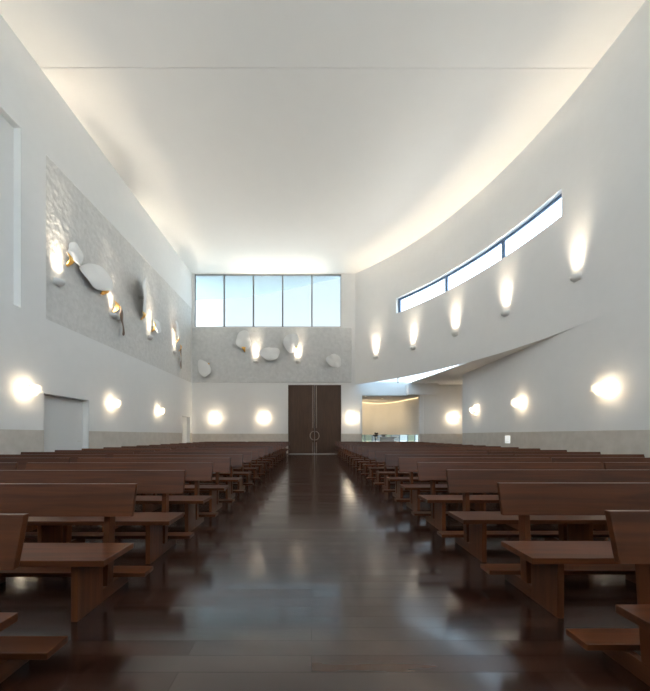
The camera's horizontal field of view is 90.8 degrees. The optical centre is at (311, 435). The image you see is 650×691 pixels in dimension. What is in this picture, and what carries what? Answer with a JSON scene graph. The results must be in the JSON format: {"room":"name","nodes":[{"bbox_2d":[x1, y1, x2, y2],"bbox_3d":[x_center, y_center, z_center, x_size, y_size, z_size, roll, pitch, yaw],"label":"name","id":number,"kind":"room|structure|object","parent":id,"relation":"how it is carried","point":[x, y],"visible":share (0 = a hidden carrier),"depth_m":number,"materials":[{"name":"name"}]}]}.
{"room":"house of worship","nodes":[
{"label":"house of worship","id":0,"kind":"room"},
{"bbox_2d":[0,114,13,303],"bbox_3d":[-8.280,-6.015,1.420,0.100,4.970,14.840,0,0,0],"label":"wall","id":1,"kind":"structure","parent":0,"point":[6,130],"depth_m":8.63,"materials":[{"name":"white paint"}]},
{"bbox_2d":[0,14,191,447],"bbox_3d":[-8.180,-4.865,7.900,0.300,12.230,27.800,0,0,0],"label":"wall","id":2,"kind":"structure","parent":0,"point":[35,349],"depth_m":10.12,"materials":[{"name":"white paint"}]},
{"bbox_2d":[22,383,43,395],"bbox_3d":[-7.889,-1.276,8.995,0.281,0.328,0.672,0,0,0],"label":"wall sconce","id":3,"kind":"object","parent":2,"relation":"attached to","point":[31,389],"visible":1,"depth_m":8.92,"materials":[{"name":"white glass"}]},
{"bbox_2d":[53,277,65,286],"bbox_3d":[-7.959,-4.843,10.150,0.243,0.175,0.370,0,0,0],"label":"uplight","id":4,"kind":"object","parent":2,"relation":"attached to","point":[59,282],"visible":1,"depth_m":10.06,"materials":[{"name":"white metal"}]},
{"bbox_2d":[44,394,81,451],"bbox_3d":[-8.265,-0.015,10.575,0.110,2.510,1.950,0,0,0],"label":"door","id":5,"kind":"structure","parent":2,"relation":"in","point":[62,416],"depth_m":10.63,"materials":[{"name":"white paint"}]},
{"bbox_2d":[66,242,83,266],"bbox_3d":[-7.936,-6.001,10.645,0.309,0.862,0.650,0,0,0],"label":"wall sculpture","id":6,"kind":"object","parent":2,"relation":"attached to","point":[75,254],"visible":1,"depth_m":10.58,"materials":[{"name":"white ceramic"}]},
{"bbox_2d":[0,429,191,453],"bbox_3d":[-8.037,0.545,7.750,0.026,1.410,27.500,0,0,0],"label":"trim","id":7,"kind":"structure","parent":2,"relation":"attached to","point":[11,441],"depth_m":11.94,"materials":[{"name":"grey stone"}]},
{"bbox_2d":[79,263,112,294],"bbox_3d":[-7.944,-5.864,11.842,0.304,1.072,1.684,0,0,0],"label":"wall sculpture","id":8,"kind":"object","parent":2,"relation":"attached to","point":[98,277],"visible":0.99,"depth_m":11.79,"materials":[{"name":"white ceramic"}]},
{"bbox_2d":[110,312,118,318],"bbox_3d":[-7.959,-4.843,12.950,0.243,0.175,0.370,0,0,0],"label":"uplight","id":9,"kind":"object","parent":2,"relation":"attached to","point":[113,315],"visible":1,"depth_m":12.85,"materials":[{"name":"white"}]},
{"bbox_2d":[110,399,121,407],"bbox_3d":[-7.889,-1.276,12.855,0.281,0.328,0.672,0,0,0],"label":"wall sconce","id":10,"kind":"object","parent":2,"relation":"attached to","point":[116,403],"visible":1,"depth_m":12.77,"materials":[{"name":"grey metal"}]},
{"bbox_2d":[46,155,191,381],"bbox_3d":[-8.065,-6.015,15.690,0.090,4.970,12.020,0,0,0],"label":"wall panel","id":11,"kind":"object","parent":2,"relation":"attached to","point":[77,306],"depth_m":12.61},
{"bbox_2d":[113,301,124,335],"bbox_3d":[-7.942,-4.829,13.226,0.311,1.183,0.791,0,0,0],"label":"wall sculpture","id":12,"kind":"object","parent":2,"relation":"attached to","point":[117,305],"visible":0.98,"depth_m":13.17,"materials":[{"name":"brown metal"}]},
{"bbox_2d":[139,278,146,319],"bbox_3d":[-7.880,-6.354,14.882,0.343,1.869,1.301,0,0,-24],"label":"wall sculpture","id":13,"kind":"object","parent":2,"relation":"attached to","point":[144,281],"visible":1,"depth_m":14.76,"materials":[{"name":"white ceramic"}]},
{"bbox_2d":[152,319,160,332],"bbox_3d":[-7.927,-5.584,16.306,0.327,0.708,0.663,0,0,0],"label":"wall sculpture","id":14,"kind":"object","parent":2,"relation":"attached to","point":[156,323],"visible":1,"depth_m":16.24,"materials":[{"name":"white ceramic"}]},
{"bbox_2d":[174,321,179,341],"bbox_3d":[-7.939,-6.131,18.864,0.303,1.163,0.535,0,0,0],"label":"wall sculpture","id":15,"kind":"object","parent":2,"relation":"attached to","point":[177,329],"visible":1,"depth_m":18.77,"materials":[{"name":"white ceramic"}]},
{"bbox_2d":[178,345,181,368],"bbox_3d":[-8.006,-4.786,19.427,0.234,1.428,0.249,0,0,-16],"label":"wall sculpture","id":16,"kind":"object","parent":2,"relation":"attached to","point":[180,350],"visible":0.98,"depth_m":19.43,"materials":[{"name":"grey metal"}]},
{"bbox_2d":[182,416,186,442],"bbox_3d":[-8.295,0.010,20.510,0.050,2.460,1.340,0,0,0],"label":"door","id":17,"kind":"structure","parent":2,"relation":"in","point":[184,419],"depth_m":20.84,"materials":[{"name":"white paint"}]},
{"bbox_2d":[196,276,339,299],"bbox_3d":[-4.000,-11.205,24.125,20.000,0.350,4.550,0,0,0],"label":"sky","id":18,"kind":"structure","parent":0,"point":[207,287],"depth_m":23.37,"materials":[{"name":"blue"}]},
{"bbox_2d":[314,385,314,453],"bbox_3d":[0.210,-1.150,21.775,4.180,4.800,0.050,0,0,0],"label":"wall","id":19,"kind":"structure","parent":0,"point":[314,385],"depth_m":21.75,"materials":[{"name":"white paint"}]},
{"bbox_2d":[0,0,645,273],"bbox_3d":[0.085,-11.010,7.750,17.030,0.260,28.100,0,0,0],"label":"ceiling","id":20,"kind":"structure","parent":0,"point":[256,136],"depth_m":10.46,"materials":[{"name":"white paint"}]},
{"bbox_2d":[0,454,649,690],"bbox_3d":[1.200,1.350,10.600,19.600,0.200,33.800,0,0,0],"label":"floor","id":21,"kind":"structure","parent":0,"point":[314,577],"depth_m":2.30,"materials":[{"name":"brown wood"}]},
{"bbox_2d":[0,463,17,469],"bbox_3d":[-5.340,0.812,4.349,2.560,0.875,0.660,0,0,0],"label":"pew","id":22,"kind":"object","parent":21,"relation":"on","point":[3,466],"visible":0.23,"depth_m":4.39,"materials":[{"name":"brown wood"}]},
{"bbox_2d":[0,513,67,682],"bbox_3d":[-2.640,0.812,1.460,2.560,0.875,0.660,0,0,0],"label":"pew","id":23,"kind":"object","parent":21,"relation":"on","point":[15,651],"visible":1,"depth_m":1.63,"materials":[{"name":"brown wood"}]},
{"bbox_2d":[0,458,70,469],"bbox_3d":[-5.340,0.812,5.312,2.560,0.875,0.660,0,0,0],"label":"pew","id":24,"kind":"object","parent":21,"relation":"on","point":[21,462],"visible":0.1,"depth_m":5.36,"materials":[{"name":"brown wood"}]},
{"bbox_2d":[0,454,106,462],"bbox_3d":[-5.340,0.812,6.275,2.560,0.875,0.660,0,0,0],"label":"pew","id":25,"kind":"object","parent":21,"relation":"on","point":[74,457],"visible":0.15,"depth_m":6.32,"materials":[{"name":"brown wood"}]},
{"bbox_2d":[0,483,152,621],"bbox_3d":[-2.640,0.812,2.423,2.560,0.875,0.660,0,0,0],"label":"pew","id":26,"kind":"object","parent":21,"relation":"on","point":[91,569],"visible":0.99,"depth_m":2.44,"materials":[{"name":"brown wood"}]},
{"bbox_2d":[21,452,133,457],"bbox_3d":[-5.340,0.812,7.238,2.560,0.875,0.660,0,0,0],"label":"pew","id":27,"kind":"object","parent":21,"relation":"on","point":[109,454],"visible":0.12,"depth_m":7.28,"materials":[{"name":"brown wood"}]},
{"bbox_2d":[0,470,193,563],"bbox_3d":[-2.640,0.812,3.386,2.560,0.875,0.660,0,0,0],"label":"pew","id":28,"kind":"object","parent":21,"relation":"on","point":[159,540],"visible":0.78,"depth_m":3.41,"materials":[{"name":"brown wood"}]},
{"bbox_2d":[55,450,154,453],"bbox_3d":[-5.340,0.812,8.201,2.560,0.875,0.660,0,0,0],"label":"pew","id":29,"kind":"object","parent":21,"relation":"on","point":[134,451],"visible":0.14,"depth_m":8.24,"materials":[{"name":"brown wood"}]},
{"bbox_2d":[25,463,217,531],"bbox_3d":[-2.640,0.812,4.349,2.560,0.875,0.660,0,0,0],"label":"pew","id":30,"kind":"object","parent":21,"relation":"on","point":[197,472],"visible":0.46,"depth_m":4.38,"materials":[{"name":"brown wood"}]},
{"bbox_2d":[82,448,170,451],"bbox_3d":[-5.340,0.812,9.164,2.560,0.875,0.660,0,0,0],"label":"pew","id":31,"kind":"object","parent":21,"relation":"on","point":[155,449],"visible":0.17,"depth_m":9.21,"materials":[{"name":"brown wood"}]},
{"bbox_2d":[103,447,183,449],"bbox_3d":[-5.340,0.812,10.127,2.560,0.875,0.660,0,0,0],"label":"pew","id":32,"kind":"object","parent":21,"relation":"on","point":[172,448],"visible":0.07,"depth_m":10.18,"materials":[{"name":"brown wood"}]},
{"bbox_2d":[77,458,233,511],"bbox_3d":[-2.640,0.812,5.312,2.560,0.875,0.660,0,0,0],"label":"pew","id":33,"kind":"object","parent":21,"relation":"on","point":[220,465],"visible":0.47,"depth_m":5.35,"materials":[{"name":"brown wood"}]},
{"bbox_2d":[121,446,194,447],"bbox_3d":[-5.340,0.812,11.090,2.560,0.875,0.660,0,0,0],"label":"pew","id":34,"kind":"object","parent":21,"relation":"on","point":[121,446],"visible":0.2,"depth_m":11.14,"materials":[{"name":"brown wood"}]},
{"bbox_2d":[137,445,203,446],"bbox_3d":[-5.340,0.812,12.053,2.560,0.875,0.660,0,0,0],"label":"pew","id":35,"kind":"object","parent":21,"relation":"on","point":[137,445],"visible":0.08,"depth_m":12.11,"materials":[{"name":"brown wood"}]},
{"bbox_2d":[113,454,245,498],"bbox_3d":[-2.640,0.812,6.275,2.560,0.875,0.660,0,0,0],"label":"pew","id":36,"kind":"object","parent":21,"relation":"on","point":[236,459],"visible":0.44,"depth_m":6.32,"materials":[{"name":"brown wood"}]},
{"bbox_2d":[161,444,218,444],"bbox_3d":[-5.340,0.812,13.979,2.560,0.875,0.660,0,0,0],"label":"pew","id":37,"kind":"object","parent":21,"relation":"on","point":[161,444],"visible":0.11,"depth_m":14.03,"materials":[{"name":"brown wood"}]},
{"bbox_2d":[139,452,253,489],"bbox_3d":[-2.640,0.812,7.238,2.560,0.875,0.660,0,0,0],"label":"pew","id":38,"kind":"object","parent":21,"relation":"on","point":[247,456],"visible":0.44,"depth_m":7.28,"materials":[{"name":"brown wood"}]},
{"bbox_2d":[170,443,224,444],"bbox_3d":[-5.340,0.812,14.942,2.560,0.875,0.660,0,0,0],"label":"pew","id":39,"kind":"object","parent":21,"relation":"on","point":[170,443],"visible":0.09,"depth_m":15.00,"materials":[{"name":"brown wood"}]},
{"bbox_2d":[159,450,259,485],"bbox_3d":[-2.640,0.812,8.201,2.560,0.875,0.660,0,0,0],"label":"pew","id":40,"kind":"object","parent":21,"relation":"on","point":[255,453],"visible":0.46,"depth_m":8.24,"materials":[{"name":"brown wood"}]},
{"bbox_2d":[193,442,238,442],"bbox_3d":[-5.340,0.812,17.831,2.560,0.875,0.660,0,0,0],"label":"pew","id":41,"kind":"object","parent":21,"relation":"on","point":[193,442],"visible":0.16,"depth_m":17.88,"materials":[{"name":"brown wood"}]},
{"bbox_2d":[175,448,265,480],"bbox_3d":[-2.640,0.812,9.164,2.560,0.875,0.660,0,0,0],"label":"pew","id":42,"kind":"object","parent":21,"relation":"on","point":[255,474],"visible":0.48,"depth_m":9.21,"materials":[{"name":"brown wood"}]},
{"bbox_2d":[188,447,269,475],"bbox_3d":[-2.640,0.812,10.127,2.560,0.875,0.660,0,0,0],"label":"pew","id":43,"kind":"object","parent":21,"relation":"on","point":[266,449],"visible":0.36,"depth_m":10.18,"materials":[{"name":"brown wood"}]},
{"bbox_2d":[199,446,272,471],"bbox_3d":[-2.640,0.812,11.090,2.560,0.875,0.660,0,0,0],"label":"pew","id":44,"kind":"object","parent":21,"relation":"on","point":[265,467],"visible":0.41,"depth_m":11.14,"materials":[{"name":"brown wood"}]},
{"bbox_2d":[208,445,275,468],"bbox_3d":[-2.640,0.812,12.053,2.560,0.875,0.660,0,0,0],"label":"pew","id":45,"kind":"object","parent":21,"relation":"on","point":[274,446],"visible":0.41,"depth_m":12.11,"materials":[{"name":"brown wood"}]},
{"bbox_2d":[222,444,280,463],"bbox_3d":[-2.640,0.812,13.979,2.560,0.875,0.660,0,0,0],"label":"pew","id":46,"kind":"object","parent":21,"relation":"on","point":[279,445],"visible":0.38,"depth_m":14.03,"materials":[{"name":"brown wood"}]},
{"bbox_2d":[228,443,282,460],"bbox_3d":[-2.640,0.812,14.942,2.560,0.875,0.660,0,0,0],"label":"pew","id":47,"kind":"object","parent":21,"relation":"on","point":[277,459],"visible":0.21,"depth_m":15.00,"materials":[{"name":"brown wood"}]},
{"bbox_2d":[241,442,287,457],"bbox_3d":[-2.640,0.812,17.831,2.560,0.875,0.660,0,0,0],"label":"pew","id":48,"kind":"object","parent":21,"relation":"on","point":[241,442],"visible":0.36,"depth_m":17.88,"materials":[{"name":"brown wood"}]},
{"bbox_2d":[264,445,278,466],"bbox_3d":[-2.640,0.812,13.016,2.560,0.875,0.660,0,0,0],"label":"pew","id":49,"kind":"object","parent":21,"relation":"on","point":[271,462],"visible":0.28,"depth_m":13.02,"materials":[{"name":"brown wood"}]},
{"bbox_2d":[276,443,285,458],"bbox_3d":[-2.640,0.812,16.868,2.560,0.875,0.660,0,0,0],"label":"pew","id":50,"kind":"object","parent":21,"relation":"on","point":[281,456],"visible":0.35,"depth_m":16.72,"materials":[{"name":"brown wood"}]},
{"bbox_2d":[340,443,353,458],"bbox_3d":[2.755,0.812,16.005,2.560,0.875,0.660,0,0,0],"label":"pew","id":51,"kind":"object","parent":21,"relation":"on","point":[345,457],"visible":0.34,"depth_m":16.00,"materials":[{"name":"brown wood"}]},
{"bbox_2d":[337,442,382,455],"bbox_3d":[2.755,0.812,17.939,2.560,0.875,0.660,0,0,0],"label":"pew","id":52,"kind":"object","parent":21,"relation":"on","point":[338,442],"visible":0.29,"depth_m":17.99,"materials":[{"name":"brown wood"}]},
{"bbox_2d":[347,445,380,466],"bbox_3d":[2.755,0.812,13.104,2.560,0.875,0.660,0,0,0],"label":"pew","id":53,"kind":"object","parent":21,"relation":"on","point":[348,446],"visible":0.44,"depth_m":13.12,"materials":[{"name":"brown wood"}]},
{"bbox_2d":[342,443,396,461],"bbox_3d":[2.755,0.812,15.038,2.560,0.875,0.660,0,0,0],"label":"pew","id":54,"kind":"object","parent":21,"relation":"on","point":[343,443],"visible":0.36,"depth_m":15.09,"materials":[{"name":"brown wood"}]},
{"bbox_2d":[344,444,402,463],"bbox_3d":[2.755,0.812,14.071,2.560,0.875,0.660,0,0,0],"label":"pew","id":55,"kind":"object","parent":21,"relation":"on","point":[350,459],"visible":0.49,"depth_m":14.12,"materials":[{"name":"brown wood"}]},
{"bbox_2d":[349,445,416,468],"bbox_3d":[2.755,0.812,12.137,2.560,0.875,0.660,0,0,0],"label":"pew","id":56,"kind":"object","parent":21,"relation":"on","point":[356,464],"visible":0.35,"depth_m":12.19,"materials":[{"name":"brown wood"}]},
{"bbox_2d":[377,437,397,441],"bbox_3d":[5.330,0.670,22.600,1.440,1.160,0.700,0,0,0],"label":"table","id":57,"kind":"object","parent":21,"relation":"on","point":[382,439],"visible":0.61,"depth_m":22.38,"materials":[{"name":"white paint"}]},
{"bbox_2d":[353,446,426,471],"bbox_3d":[2.755,0.812,11.170,2.560,0.875,0.660,0,0,0],"label":"pew","id":58,"kind":"object","parent":21,"relation":"on","point":[360,467],"visible":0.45,"depth_m":11.22,"materials":[{"name":"brown wood"}]},
{"bbox_2d":[356,447,436,475],"bbox_3d":[2.755,0.812,10.203,2.560,0.875,0.660,0,0,0],"label":"pew","id":59,"kind":"object","parent":21,"relation":"on","point":[359,449],"visible":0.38,"depth_m":10.25,"materials":[{"name":"brown wood"}]},
{"bbox_2d":[361,448,450,479],"bbox_3d":[2.755,0.812,9.236,2.560,0.875,0.660,0,0,0],"label":"pew","id":60,"kind":"object","parent":21,"relation":"on","point":[364,450],"visible":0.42,"depth_m":9.28,"materials":[{"name":"brown wood"}]},
{"bbox_2d":[384,442,429,442],"bbox_3d":[5.360,0.812,17.939,2.560,0.875,0.660,0,0,0],"label":"pew","id":61,"kind":"object","parent":21,"relation":"on","point":[384,442],"visible":0.17,"depth_m":17.99,"materials":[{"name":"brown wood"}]},
{"bbox_2d":[366,450,466,485],"bbox_3d":[2.755,0.812,8.269,2.560,0.875,0.660,0,0,0],"label":"pew","id":62,"kind":"object","parent":21,"relation":"on","point":[371,453],"visible":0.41,"depth_m":8.31,"materials":[{"name":"brown wood"}]},
{"bbox_2d":[398,443,451,444],"bbox_3d":[5.360,0.812,15.038,2.560,0.875,0.660,0,0,0],"label":"pew","id":63,"kind":"object","parent":21,"relation":"on","point":[398,443],"visible":0.15,"depth_m":15.09,"materials":[{"name":"brown wood"}]},
{"bbox_2d":[373,452,486,488],"bbox_3d":[2.755,0.812,7.302,2.560,0.875,0.660,0,0,0],"label":"pew","id":64,"kind":"object","parent":21,"relation":"on","point":[380,456],"visible":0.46,"depth_m":7.35,"materials":[{"name":"brown wood"}]},
{"bbox_2d":[404,444,461,444],"bbox_3d":[5.360,0.812,14.071,2.560,0.875,0.660,0,0,0],"label":"pew","id":65,"kind":"object","parent":21,"relation":"on","point":[404,444],"visible":0.24,"depth_m":14.12,"materials":[{"name":"brown wood"}]},
{"bbox_2d":[382,454,513,497],"bbox_3d":[2.755,0.812,6.335,2.560,0.875,0.660,0,0,0],"label":"pew","id":66,"kind":"object","parent":21,"relation":"on","point":[391,460],"visible":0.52,"depth_m":6.38,"materials":[{"name":"brown wood"}]},
{"bbox_2d":[418,445,485,446],"bbox_3d":[5.360,0.812,12.137,2.560,0.875,0.660,0,0,0],"label":"pew","id":67,"kind":"object","parent":21,"relation":"on","point":[418,445],"visible":0.16,"depth_m":12.19,"materials":[{"name":"brown wood"}]},
{"bbox_2d":[428,446,500,447],"bbox_3d":[5.360,0.812,11.170,2.560,0.875,0.660,0,0,0],"label":"pew","id":68,"kind":"object","parent":21,"relation":"on","point":[428,446],"visible":0.17,"depth_m":11.22,"materials":[{"name":"brown wood"}]},
{"bbox_2d":[394,458,549,510],"bbox_3d":[2.755,0.812,5.368,2.560,0.875,0.660,0,0,0],"label":"pew","id":69,"kind":"object","parent":21,"relation":"on","point":[409,465],"visible":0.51,"depth_m":5.41,"materials":[{"name":"brown wood"}]},
{"bbox_2d":[438,447,518,449],"bbox_3d":[5.360,0.812,10.203,2.560,0.875,0.660,0,0,0],"label":"pew","id":70,"kind":"object","parent":21,"relation":"on","point":[438,447],"visible":0.08,"depth_m":10.25,"materials":[{"name":"brown wood"}]},
{"bbox_2d":[452,448,539,451],"bbox_3d":[5.360,0.812,9.236,2.560,0.875,0.660,0,0,0],"label":"pew","id":71,"kind":"object","parent":21,"relation":"on","point":[467,449],"visible":0.16,"depth_m":9.28,"materials":[{"name":"brown wood"}]},
{"bbox_2d":[411,462,607,530],"bbox_3d":[2.755,0.812,4.401,2.560,0.875,0.660,0,0,0],"label":"pew","id":72,"kind":"object","parent":21,"relation":"on","point":[432,471],"visible":0.42,"depth_m":4.43,"materials":[{"name":"brown wood"}]},
{"bbox_2d":[468,450,566,453],"bbox_3d":[5.360,0.812,8.269,2.560,0.875,0.660,0,0,0],"label":"pew","id":73,"kind":"object","parent":21,"relation":"on","point":[487,451],"visible":0.12,"depth_m":8.31,"materials":[{"name":"brown wood"}]},
{"bbox_2d":[437,470,649,561],"bbox_3d":[2.755,0.812,3.434,2.560,0.875,0.660,0,0,0],"label":"pew","id":74,"kind":"object","parent":21,"relation":"on","point":[474,535],"visible":0.72,"depth_m":3.46,"materials":[{"name":"brown wood"}]},
{"bbox_2d":[488,452,600,457],"bbox_3d":[5.360,0.812,7.302,2.560,0.875,0.660,0,0,0],"label":"pew","id":75,"kind":"object","parent":21,"relation":"on","point":[514,453],"visible":0.18,"depth_m":7.35,"materials":[{"name":"brown wood"}]},
{"bbox_2d":[480,483,649,617],"bbox_3d":[2.755,0.812,2.467,2.560,0.875,0.660,0,0,0],"label":"pew","id":76,"kind":"object","parent":21,"relation":"on","point":[542,568],"visible":0.96,"depth_m":2.48,"materials":[{"name":"brown wood"}]},
{"bbox_2d":[515,454,644,461],"bbox_3d":[5.360,0.812,6.335,2.560,0.875,0.660,0,0,0],"label":"pew","id":77,"kind":"object","parent":21,"relation":"on","point":[550,456],"visible":0.13,"depth_m":6.38,"materials":[{"name":"brown wood"}]},
{"bbox_2d":[551,458,649,469],"bbox_3d":[5.360,0.812,5.368,2.560,0.875,0.660,0,0,0],"label":"pew","id":78,"kind":"object","parent":21,"relation":"on","point":[601,460],"visible":0.19,"depth_m":5.41,"materials":[{"name":"brown wood"}]},
{"bbox_2d":[566,510,649,685],"bbox_3d":[2.755,0.812,1.530,2.560,0.875,0.660,0,0,0],"label":"pew","id":79,"kind":"object","parent":21,"relation":"on","point":[629,530],"visible":1,"depth_m":1.61,"materials":[{"name":"brown wood"}]},
{"bbox_2d":[603,462,649,469],"bbox_3d":[5.360,0.812,4.401,2.560,0.875,0.660,0,0,0],"label":"pew","id":80,"kind":"object","parent":21,"relation":"on","point":[607,465],"visible":0.13,"depth_m":4.44,"materials":[{"name":"brown wood"}]},
{"bbox_2d":[191,274,461,441],"bbox_3d":[1.135,-4.865,21.650,18.930,12.230,0.300,0,0,0],"label":"wall","id":81,"kind":"structure","parent":0,"point":[239,406],"depth_m":21.50,"materials":[{"name":"white paint"}]},
{"bbox_2d":[198,360,210,376],"bbox_3d":[-7.124,-4.475,21.284,0.984,1.200,0.354,0,0,0],"label":"wall sculpture","id":82,"kind":"object","parent":81,"relation":"attached to","point":[204,368],"visible":1,"depth_m":21.23,"materials":[{"name":"white ceramic"}]},
{"bbox_2d":[210,415,219,419],"bbox_3d":[-6.430,-1.196,21.360,0.672,0.328,0.281,0,0,0],"label":"wall sconce","id":83,"kind":"object","parent":81,"relation":"attached to","point":[212,417],"visible":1,"depth_m":21.25,"materials":[{"name":"white glass"}]},
{"bbox_2d":[236,330,250,351],"bbox_3d":[-4.513,-6.267,21.286,1.000,1.374,0.339,0,0,0],"label":"wall sculpture","id":84,"kind":"object","parent":81,"relation":"attached to","point":[243,341],"visible":1,"depth_m":21.18,"materials":[{"name":"white ceramic"}]},
{"bbox_2d":[259,415,268,419],"bbox_3d":[-3.137,-1.196,21.360,0.672,0.328,0.281,0,0,0],"label":"wall sconce","id":85,"kind":"object","parent":81,"relation":"attached to","point":[262,417],"visible":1,"depth_m":21.25,"materials":[{"name":"white glass"}]},
{"bbox_2d":[195,274,340,326],"bbox_3d":[-2.930,-9.070,21.610,9.860,3.560,0.120,0,0,0],"label":"window","id":86,"kind":"structure","parent":81,"relation":"in","point":[223,275],"depth_m":21.56,"materials":[{"name":"grey metal"}]},
{"bbox_2d":[259,347,279,359],"bbox_3d":[-2.788,-5.406,21.290,1.355,0.877,0.331,0,0,0],"label":"wall sculpture","id":87,"kind":"object","parent":81,"relation":"attached to","point":[268,353],"visible":1,"depth_m":21.18,"materials":[{"name":"white ceramic"}]},
{"bbox_2d":[192,328,351,382],"bbox_3d":[-2.655,-5.400,21.484,10.750,3.740,0.072,0,0,0],"label":"wall panel","id":88,"kind":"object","parent":81,"relation":"attached to","point":[228,363],"depth_m":21.45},
{"bbox_2d":[283,334,298,352],"bbox_3d":[-1.359,-6.102,21.282,1.049,1.236,0.347,0,0,0],"label":"wall sculpture","id":89,"kind":"object","parent":81,"relation":"attached to","point":[290,342],"visible":1,"depth_m":21.17,"materials":[{"name":"white ceramic"}]},
{"bbox_2d":[288,385,340,453],"bbox_3d":[0.210,-1.090,21.562,3.560,4.620,0.156,0,0,0],"label":"door","id":90,"kind":"structure","parent":81,"relation":"in","point":[300,397],"depth_m":21.56,"materials":[{"name":"brown wood"}]},
{"bbox_2d":[192,434,461,452],"bbox_3d":[1.185,0.565,21.507,18.430,1.370,0.026,0,0,0],"label":"trim","id":91,"kind":"structure","parent":81,"relation":"attached to","point":[432,438],"depth_m":21.50,"materials":[{"name":"grey stone"}]},
{"bbox_2d":[326,354,340,367],"bbox_3d":[1.429,-4.964,21.228,1.159,0.834,0.348,0,0,-29],"label":"wall sculpture","id":92,"kind":"object","parent":81,"relation":"attached to","point":[333,360],"visible":1,"depth_m":21.18,"materials":[{"name":"white ceramic"}]},
{"bbox_2d":[348,415,357,419],"bbox_3d":[2.743,-1.196,21.360,0.672,0.328,0.281,0,0,0],"label":"wall sconce","id":93,"kind":"object","parent":81,"relation":"attached to","point":[350,417],"visible":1,"depth_m":21.25,"materials":[{"name":"grey metal"}]},
{"bbox_2d":[451,415,459,419],"bbox_3d":[9.564,-1.196,21.360,0.672,0.328,0.281,0,0,0],"label":"wall sconce","id":94,"kind":"object","parent":81,"relation":"attached to","point":[453,417],"visible":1,"depth_m":21.25,"materials":[{"name":"white glass"}]},
{"bbox_2d":[362,398,417,434],"bbox_3d":[5.510,-1.420,24.093,4.561,2.740,5.435,0,0,0],"label":"wall","id":95,"kind":"structure","parent":0,"point":[396,418],"depth_m":25.88,"materials":[{"name":"white paint"}]},
{"bbox_2d":[362,435,417,441],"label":"window","id":96,"kind":"structure","parent":95,"relation":"attached to","point":[365,438],"depth_m":25.59,"materials":[{"name":"blue"}]},
{"bbox_2d":[362,396,417,402],"bbox_3d":[5.600,-2.815,24.360,5.200,0.250,5.680,0,0,0],"label":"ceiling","id":97,"kind":"structure","parent":0,"point":[369,399],"depth_m":23.27,"materials":[{"name":"white paint"}]},
{"bbox_2d":[410,333,559,384],"bbox_3d":[8.550,-3.453,15.300,4.100,0.055,13.000,0,0,0],"label":"ceiling","id":98,"kind":"structure","parent":0,"point":[451,376],"depth_m":16.90,"materials":[{"name":"white paint"}]},
{"bbox_2d":[406,383,438,394],"bbox_3d":[7.335,-3.058,21.225,1.970,0.735,0.550,0,0,0],"label":"beam","id":99,"kind":"structure","parent":98,"relation":"attached to","point":[411,388],"depth_m":20.95,"materials":[{"name":"white paint"}]},
{"bbox_2d":[355,0,649,384],"bbox_3d":[7.337,-7.200,8.159,3.509,7.560,28.275,0,0,-11],"label":"wall","id":100,"kind":"structure","parent":0,"point":[594,151],"depth_m":11.31,"materials":[{"name":"white paint"}]},
{"bbox_2d":[398,193,561,312],"bbox_3d":[7.162,-7.735,15.036,0.682,0.910,9.225,0,0,-21],"label":"window","id":101,"kind":"structure","parent":100,"relation":"in","point":[503,242],"depth_m":13.93,"materials":[{"name":"blue"}]},
{"bbox_2d":[500,310,509,316],"bbox_3d":[7.779,-4.912,12.922,0.243,0.175,0.370,0,0,-13],"label":"uplight","id":102,"kind":"object","parent":100,"relation":"attached to","point":[506,312],"visible":1,"depth_m":12.83,"materials":[{"name":"white metal"}]},
{"bbox_2d":[569,272,582,282],"bbox_3d":[8.210,-4.912,9.993,0.243,0.175,0.370,0,0,-3],"label":"uplight","id":103,"kind":"object","parent":100,"relation":"attached to","point":[575,277],"visible":1,"depth_m":9.91,"materials":[{"name":"white metal"}]},
{"bbox_2d":[462,295,649,432],"bbox_3d":[8.483,-1.095,6.031,0.443,4.690,24.064,0,0,1],"label":"wall","id":104,"kind":"structure","parent":0,"point":[553,377],"depth_m":10.16,"materials":[{"name":"white paint"}]},
{"bbox_2d":[469,407,476,412],"bbox_3d":[8.339,-1.296,16.505,0.281,0.328,0.672,0,0,0],"label":"wall sconce","id":105,"kind":"object","parent":104,"relation":"attached to","point":[471,409],"visible":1,"depth_m":16.46,"materials":[{"name":"grey metal"}]},
{"bbox_2d":[505,436,509,442],"bbox_3d":[8.392,0.170,13.700,0.022,0.320,0.340,0,0,0],"label":"notice","id":106,"kind":"object","parent":104,"relation":"attached to","point":[507,438],"visible":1,"depth_m":13.69,"materials":[{"name":"white paper"}]},
{"bbox_2d":[510,399,522,406],"bbox_3d":[8.245,-1.296,12.805,0.281,0.328,0.672,0,0,0],"label":"wall sconce","id":107,"kind":"object","parent":104,"relation":"attached to","point":[515,402],"visible":1,"depth_m":12.74,"materials":[{"name":"white glass"}]},
{"bbox_2d":[462,430,649,457],"bbox_3d":[8.340,0.555,6.031,0.169,1.390,24.061,0,0,1],"label":"trim","id":108,"kind":"structure","parent":104,"relation":"attached to","point":[609,441],"depth_m":10.07,"materials":[{"name":"grey stone"}]},
{"bbox_2d":[589,382,611,394],"bbox_3d":[8.149,-1.296,8.955,0.281,0.328,0.672,0,0,0],"label":"wall sconce","id":109,"kind":"object","parent":104,"relation":"attached to","point":[600,388],"visible":1,"depth_m":8.88,"materials":[{"name":"white glass"}]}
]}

